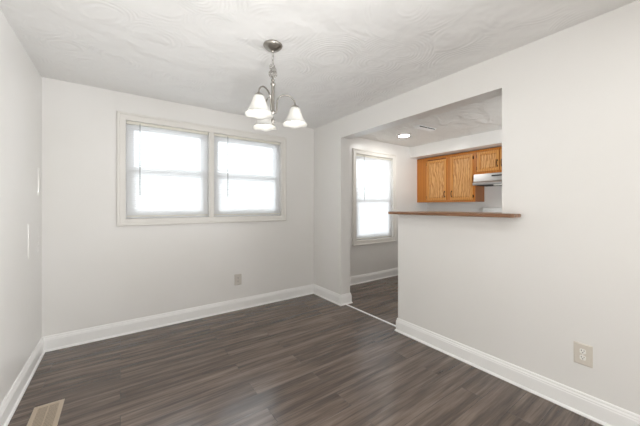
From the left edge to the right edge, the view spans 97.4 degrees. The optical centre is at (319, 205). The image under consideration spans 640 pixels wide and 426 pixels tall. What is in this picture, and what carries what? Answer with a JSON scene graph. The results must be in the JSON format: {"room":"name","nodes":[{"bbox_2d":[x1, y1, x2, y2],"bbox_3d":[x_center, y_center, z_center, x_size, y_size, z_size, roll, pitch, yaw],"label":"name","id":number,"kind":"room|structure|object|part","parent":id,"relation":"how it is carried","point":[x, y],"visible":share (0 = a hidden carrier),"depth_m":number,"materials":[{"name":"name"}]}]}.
{"room":"dining room","nodes":[
{"label":"dining room","id":0,"kind":"room"},
{"bbox_2d":[0,9,41,404],"bbox_3d":[-0.637,0.075,-0.183,0.126,2.440,6.479,0,0,-35],"label":"wall","id":1,"kind":"structure","parent":0,"point":[20,80],"depth_m":1.92,"materials":[{"name":"paint"}]},
{"bbox_2d":[0,337,44,425],"bbox_3d":[-0.614,1.228,-0.093,0.027,0.135,6.359,0,0,-35],"label":"baseboard","id":2,"kind":"structure","parent":1,"relation":"attached to","point":[15,394],"depth_m":1.91,"materials":[{"name":"white paint"}]},
{"bbox_2d":[42,77,426,336],"bbox_3d":[-0.166,0.075,4.211,5.984,2.440,0.140,0,0,-35],"label":"wall","id":3,"kind":"structure","parent":0,"point":[96,271],"depth_m":2.93,"materials":[{"name":"paint"}]},
{"bbox_2d":[126,124,207,218],"bbox_3d":[-1.689,-0.370,3.151,0.807,1.000,0.075,0,0,-35],"label":"window","id":4,"kind":"structure","parent":3,"relation":"in","point":[126,124],"depth_m":3.09,"materials":[{"name":"white plastic"}]},
{"bbox_3d":[-1.700,-0.593,3.166,0.747,0.495,0.024,0,0,-35],"label":"sash","id":5,"kind":"part","parent":4,"relation":"part of","materials":[{"name":"white plastic"}]},
{"bbox_2d":[126,121,207,216],"bbox_3d":[-1.650,-0.379,3.096,0.795,0.980,0.046,0,0,-35],"label":"window blind","id":6,"kind":"object","parent":4,"relation":"attached to","point":[155,198],"visible":1,"depth_m":3.08,"materials":[{"name":"white plastic"}]},
{"bbox_3d":[-1.655,-0.856,3.103,0.795,0.026,0.030,0,0,-35],"label":"head rail","id":7,"kind":"part","parent":6,"relation":"part of","materials":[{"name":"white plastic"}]},
{"bbox_3d":[-1.655,0.105,3.104,0.789,0.012,0.024,0,0,-35],"label":"rail","id":8,"kind":"part","parent":6,"relation":"part of","materials":[{"name":"white plastic"}]},
{"bbox_3d":[-1.683,-0.142,3.143,0.747,0.485,0.024,0,0,-35],"label":"sash","id":9,"kind":"part","parent":4,"relation":"part of","materials":[{"name":"glass"}]},
{"bbox_2d":[43,284,313,351],"bbox_3d":[-1.271,1.228,3.324,2.915,0.135,0.027,0,0,-35],"label":"baseboard","id":10,"kind":"structure","parent":3,"relation":"attached to","point":[97,333],"depth_m":3.02,"materials":[{"name":"white paint"}]},
{"bbox_2d":[117,111,285,226],"bbox_3d":[-1.244,-0.370,3.343,1.903,1.148,0.026,0,0,-35],"label":"trim","id":11,"kind":"structure","parent":3,"relation":"attached to","point":[122,117],"depth_m":3.09,"materials":[{"name":"white paint"}]},
{"bbox_2d":[209,132,213,216],"bbox_3d":[-1.280,-0.370,3.322,0.058,1.000,0.018,0,0,-35],"label":"trim","id":12,"kind":"structure","parent":3,"relation":"attached to","point":[211,134],"depth_m":3.31,"materials":[{"name":"white paint"}]},
{"bbox_2d":[234,274,241,284],"bbox_3d":[-1.023,0.919,3.511,0.089,0.133,0.009,0,0,-35],"label":"wall outlet","id":13,"kind":"object","parent":3,"relation":"attached to","point":[238,277],"visible":1,"depth_m":3.51,"materials":[{"name":"grey plastic"}]},
{"bbox_2d":[214,136,278,216],"bbox_3d":[-0.950,-0.370,3.676,0.890,1.000,0.075,0,0,-35],"label":"window","id":14,"kind":"structure","parent":3,"relation":"in","point":[256,214],"depth_m":3.65,"materials":[{"name":"white plastic"}]},
{"bbox_3d":[-0.961,-0.593,3.691,0.830,0.495,0.024,0,0,-35],"label":"sash","id":15,"kind":"part","parent":14,"relation":"part of","materials":[{"name":"white plastic"}]},
{"bbox_3d":[-0.944,-0.142,3.668,0.830,0.485,0.024,0,0,-35],"label":"sash","id":16,"kind":"part","parent":14,"relation":"part of","materials":[{"name":"white plastic"}]},
{"bbox_2d":[214,133,279,214],"bbox_3d":[-0.911,-0.379,3.622,0.878,0.980,0.046,0,0,-35],"label":"window blind","id":17,"kind":"object","parent":14,"relation":"attached to","point":[243,199],"visible":0.98,"depth_m":3.60,"materials":[{"name":"white plastic"}]},
{"bbox_3d":[-0.916,-0.856,3.628,0.878,0.026,0.030,0,0,-35],"label":"head rail","id":18,"kind":"part","parent":17,"relation":"part of","materials":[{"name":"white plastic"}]},
{"bbox_3d":[-0.917,0.105,3.629,0.872,0.012,0.024,0,0,-35],"label":"rail","id":19,"kind":"part","parent":17,"relation":"part of","materials":[{"name":"white plastic"}]},
{"bbox_2d":[356,156,389,239],"bbox_3d":[0.921,-0.145,5.005,0.920,1.450,0.075,0,0,-35],"label":"window","id":20,"kind":"structure","parent":3,"relation":"in","point":[360,156],"depth_m":5.11,"materials":[{"name":"white plastic"}]},
{"bbox_2d":[356,154,391,239],"bbox_3d":[0.959,-0.154,4.951,0.908,1.430,0.046,0,0,-35],"label":"window blind","id":21,"kind":"object","parent":20,"relation":"attached to","point":[373,219],"visible":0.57,"depth_m":4.94,"materials":[{"name":"white plastic"}]},
{"bbox_3d":[0.955,-0.856,4.957,0.908,0.026,0.030,0,0,-35],"label":"head rail","id":22,"kind":"part","parent":21,"relation":"part of","materials":[{"name":"white plastic"}]},
{"bbox_3d":[1.257,-0.148,5.159,0.001,1.403,0.001,0,0,-35],"label":"ladder cord","id":23,"kind":"part","parent":21,"relation":"part of","materials":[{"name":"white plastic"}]},
{"bbox_2d":[352,148,395,245],"bbox_3d":[0.979,-0.145,4.923,1.080,1.610,0.026,0,0,-35],"label":"trim","id":24,"kind":"structure","parent":3,"relation":"attached to","point":[355,151],"depth_m":4.79,"materials":[{"name":"white paint"}]},
{"bbox_2d":[350,268,397,285],"bbox_3d":[1.134,1.228,5.033,2.672,0.135,0.027,0,0,-35],"label":"baseboard","id":25,"kind":"structure","parent":3,"relation":"attached to","point":[359,279],"depth_m":4.88,"materials":[{"name":"white paint"}]},
{"bbox_2d":[8,275,602,425],"bbox_3d":[1.710,1.335,1.571,5.984,0.080,6.619,0,0,-35],"label":"floor","id":26,"kind":"structure","parent":0,"point":[308,360],"depth_m":2.10,"materials":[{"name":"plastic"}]},
{"bbox_2d":[27,399,64,425],"bbox_3d":[-1.683,1.292,1.719,0.146,0.005,0.300,0,0,-35],"label":"floor vent","id":27,"kind":"object","parent":26,"relation":"in","point":[48,414],"visible":1,"depth_m":1.74,"materials":[{"name":"beige metal"}]},
{"bbox_2d":[346,304,395,326],"bbox_3d":[0.598,1.292,3.330,0.027,0.006,0.900,0,0,-35],"label":"trim","id":28,"kind":"structure","parent":26,"relation":"on","point":[346,304],"depth_m":3.31,"materials":[{"name":"white paint"}]},
{"bbox_2d":[483,207,501,212],"bbox_3d":[2.808,0.644,4.388,0.683,1.242,0.750,0,0,-35],"label":"range","id":29,"kind":"object","parent":26,"relation":"on","point":[485,209],"visible":0.02,"depth_m":4.70,"materials":[{"name":"white metal"}]},
{"bbox_3d":[3.004,0.125,4.527,0.010,0.120,0.630,0,0,-35],"label":"control panel","id":30,"kind":"part","parent":29,"relation":"part of","materials":[{"name":"white metal"}]},
{"bbox_2d":[0,0,636,146],"bbox_3d":[1.710,-1.195,1.571,5.984,0.100,6.619,0,0,-35],"label":"ceiling","id":31,"kind":"structure","parent":0,"point":[337,59],"depth_m":2.02,"materials":[{"name":"white paint"}]},
{"bbox_2d":[244,40,307,131],"bbox_3d":[-0.350,-0.861,2.026,0.502,0.569,0.456,0,0,-35],"label":"chandelier","id":32,"kind":"object","parent":31,"relation":"hanging from","point":[258,109],"visible":1,"depth_m":1.99,"materials":[{"name":"white glass"}]},
{"bbox_3d":[-0.398,-0.647,1.828,0.058,0.103,0.058,0,0,-35],"label":"bulb","id":33,"kind":"part","parent":32,"relation":"part of","materials":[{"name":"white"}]},
{"bbox_3d":[-0.398,-0.653,1.828,0.198,0.125,0.189,0,0,-35],"label":"lamp shade","id":34,"kind":"part","parent":32,"relation":"part of","materials":[{"name":"white glass"}]},
{"bbox_3d":[-0.420,-0.653,2.141,0.198,0.125,0.189,0,0,-35],"label":"lamp shade","id":35,"kind":"part","parent":32,"relation":"part of","materials":[{"name":"white glass"}]},
{"bbox_3d":[-0.369,-0.733,1.908,0.150,0.148,0.108,0,0,-35],"label":"arm","id":36,"kind":"part","parent":32,"relation":"part of","materials":[{"name":"silver metal"}]},
{"bbox_3d":[-0.335,-0.959,2.000,0.058,0.095,0.052,0,0,-2],"label":"gathered chain","id":37,"kind":"part","parent":32,"relation":"part of","materials":[{"name":"silver metal"}]},
{"bbox_3d":[-0.252,-0.733,2.030,0.160,0.148,0.011,0,0,-20],"label":"arm","id":38,"kind":"part","parent":32,"relation":"part of","materials":[{"name":"silver metal"}]},
{"bbox_3d":[-0.182,-0.653,2.055,0.198,0.125,0.189,0,0,-35],"label":"lamp shade","id":39,"kind":"part","parent":32,"relation":"part of","materials":[{"name":"white glass"}]},
{"bbox_2d":[397,133,410,136],"bbox_3d":[1.355,-1.133,4.531,0.204,0.022,0.204,0,0,-35],"label":"recessed light","id":40,"kind":"object","parent":31,"relation":"in","point":[404,134],"visible":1,"depth_m":4.48,"materials":[{"name":"white"}]},
{"bbox_2d":[413,125,436,130],"bbox_3d":[1.531,-1.132,4.097,0.380,0.026,0.115,0,0,-30],"label":"ceiling vent","id":41,"kind":"object","parent":31,"relation":"in","point":[421,127],"visible":1,"depth_m":4.06,"materials":[{"name":"white metal"}]},
{"bbox_2d":[410,129,501,158],"bbox_3d":[3.365,-1.042,3.716,0.561,0.205,4.759,0,0,-35],"label":"wall","id":42,"kind":"structure","parent":0,"point":[491,139],"depth_m":4.72,"materials":[{"name":"paint"}]},
{"bbox_2d":[427,186,501,211],"bbox_3d":[3.643,0.075,3.913,0.120,2.440,4.759,0,0,-35],"label":"wall","id":43,"kind":"structure","parent":0,"point":[492,194],"depth_m":5.04,"materials":[{"name":"paint"}]},
{"bbox_2d":[417,151,483,202],"bbox_3d":[2.385,-0.498,5.246,0.383,0.857,1.127,0,0,-35],"label":"upper cabinet","id":44,"kind":"object","parent":43,"relation":"attached to","point":[446,178],"visible":1,"depth_m":5.08,"materials":[{"name":"brown wood"}]},
{"bbox_3d":[2.180,-0.482,5.272,0.019,0.755,0.399,0,0,-35],"label":"door","id":45,"kind":"part","parent":44,"relation":"part of","materials":[{"name":"brown wood"}]},
{"bbox_3d":[2.178,-0.482,5.271,0.010,0.671,0.315,0,0,-35],"label":"raised panel","id":46,"kind":"part","parent":44,"relation":"part of","materials":[{"name":"brown wood"}]},
{"bbox_3d":[2.455,-0.490,4.885,0.019,0.770,0.391,0,0,-35],"label":"door","id":47,"kind":"part","parent":44,"relation":"part of","materials":[{"name":"brown wood"}]},
{"bbox_3d":[2.454,-0.490,4.884,0.010,0.686,0.307,0,0,-35],"label":"raised panel","id":48,"kind":"part","parent":44,"relation":"part of","materials":[{"name":"brown wood"}]},
{"bbox_2d":[475,146,501,174],"bbox_3d":[2.933,-0.726,4.476,0.383,0.403,0.760,0,0,-35],"label":"upper cabinet","id":49,"kind":"object","parent":43,"relation":"attached to","point":[489,160],"visible":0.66,"depth_m":4.52,"materials":[{"name":"brown wood"}]},
{"bbox_2d":[473,172,501,186],"bbox_3d":[2.915,-0.422,4.465,0.422,0.199,0.758,0,0,-35],"label":"range hood","id":50,"kind":"object","parent":49,"relation":"attached to","point":[489,179],"visible":0.52,"depth_m":4.49,"materials":[{"name":"silver metal"}]},
{"bbox_3d":[2.707,-0.725,4.529,0.019,0.320,0.332,0,0,-35],"label":"door","id":51,"kind":"part","parent":49,"relation":"part of","materials":[{"name":"brown wood"}]},
{"bbox_3d":[2.706,-0.725,4.529,0.010,0.236,0.248,0,0,-35],"label":"raised panel","id":52,"kind":"part","parent":49,"relation":"part of","materials":[{"name":"brown wood"}]},
{"bbox_3d":[2.911,-0.725,4.243,0.019,0.320,0.345,0,0,-35],"label":"door","id":53,"kind":"part","parent":49,"relation":"part of","materials":[{"name":"brown wood"}]},
{"bbox_2d":[314,0,639,414],"bbox_3d":[1.815,0.075,1.633,0.157,2.440,6.359,0,0,-35],"label":"wall","id":54,"kind":"structure","parent":0,"point":[520,291],"depth_m":1.91,"materials":[{"name":"paint"}]},
{"bbox_2d":[313,284,352,305],"bbox_3d":[0.163,1.228,3.957,0.211,0.135,0.656,0,0,-35],"label":"baseboard","id":55,"kind":"structure","parent":54,"relation":"attached to","point":[331,296],"depth_m":3.77,"materials":[{"name":"white paint"}]},
{"bbox_2d":[388,211,520,217],"bbox_3d":[1.191,0.069,2.526,0.452,0.026,1.122,0,0,-35],"label":"bar ledge","id":56,"kind":"object","parent":54,"relation":"attached to","point":[436,213],"visible":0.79,"depth_m":2.33,"materials":[{"name":"brown wood"}]},
{"bbox_2d":[394,318,639,425],"bbox_3d":[2.257,1.228,1.011,0.211,0.135,4.833,0,0,-35],"label":"baseboard","id":57,"kind":"structure","parent":54,"relation":"attached to","point":[604,413],"depth_m":1.97,"materials":[{"name":"white paint"}]},
{"bbox_2d":[574,341,592,367],"bbox_3d":[1.633,0.922,1.746,0.009,0.133,0.089,0,0,-35],"label":"wall outlet","id":58,"kind":"object","parent":54,"relation":"attached to","point":[583,353],"visible":1,"depth_m":1.74,"materials":[{"name":"beige plastic"}]},
{"label":"outside","id":59,"kind":"structure","parent":0,"visible":0},
{"bbox_3d":[-7.763,2.145,17.829,36.000,0.100,29.941,0,0,-35],"label":"ground","id":60,"kind":"structure","parent":59,"visible":0},
{"bbox_2d":[134,168,271,210],"bbox_3d":[-7.446,-0.205,21.698,12.800,4.600,6.800,0,0,-35],"label":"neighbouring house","id":61,"kind":"structure","parent":60,"relation":"on","point":[144,168],"depth_m":18.11,"materials":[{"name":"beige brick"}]}
]}

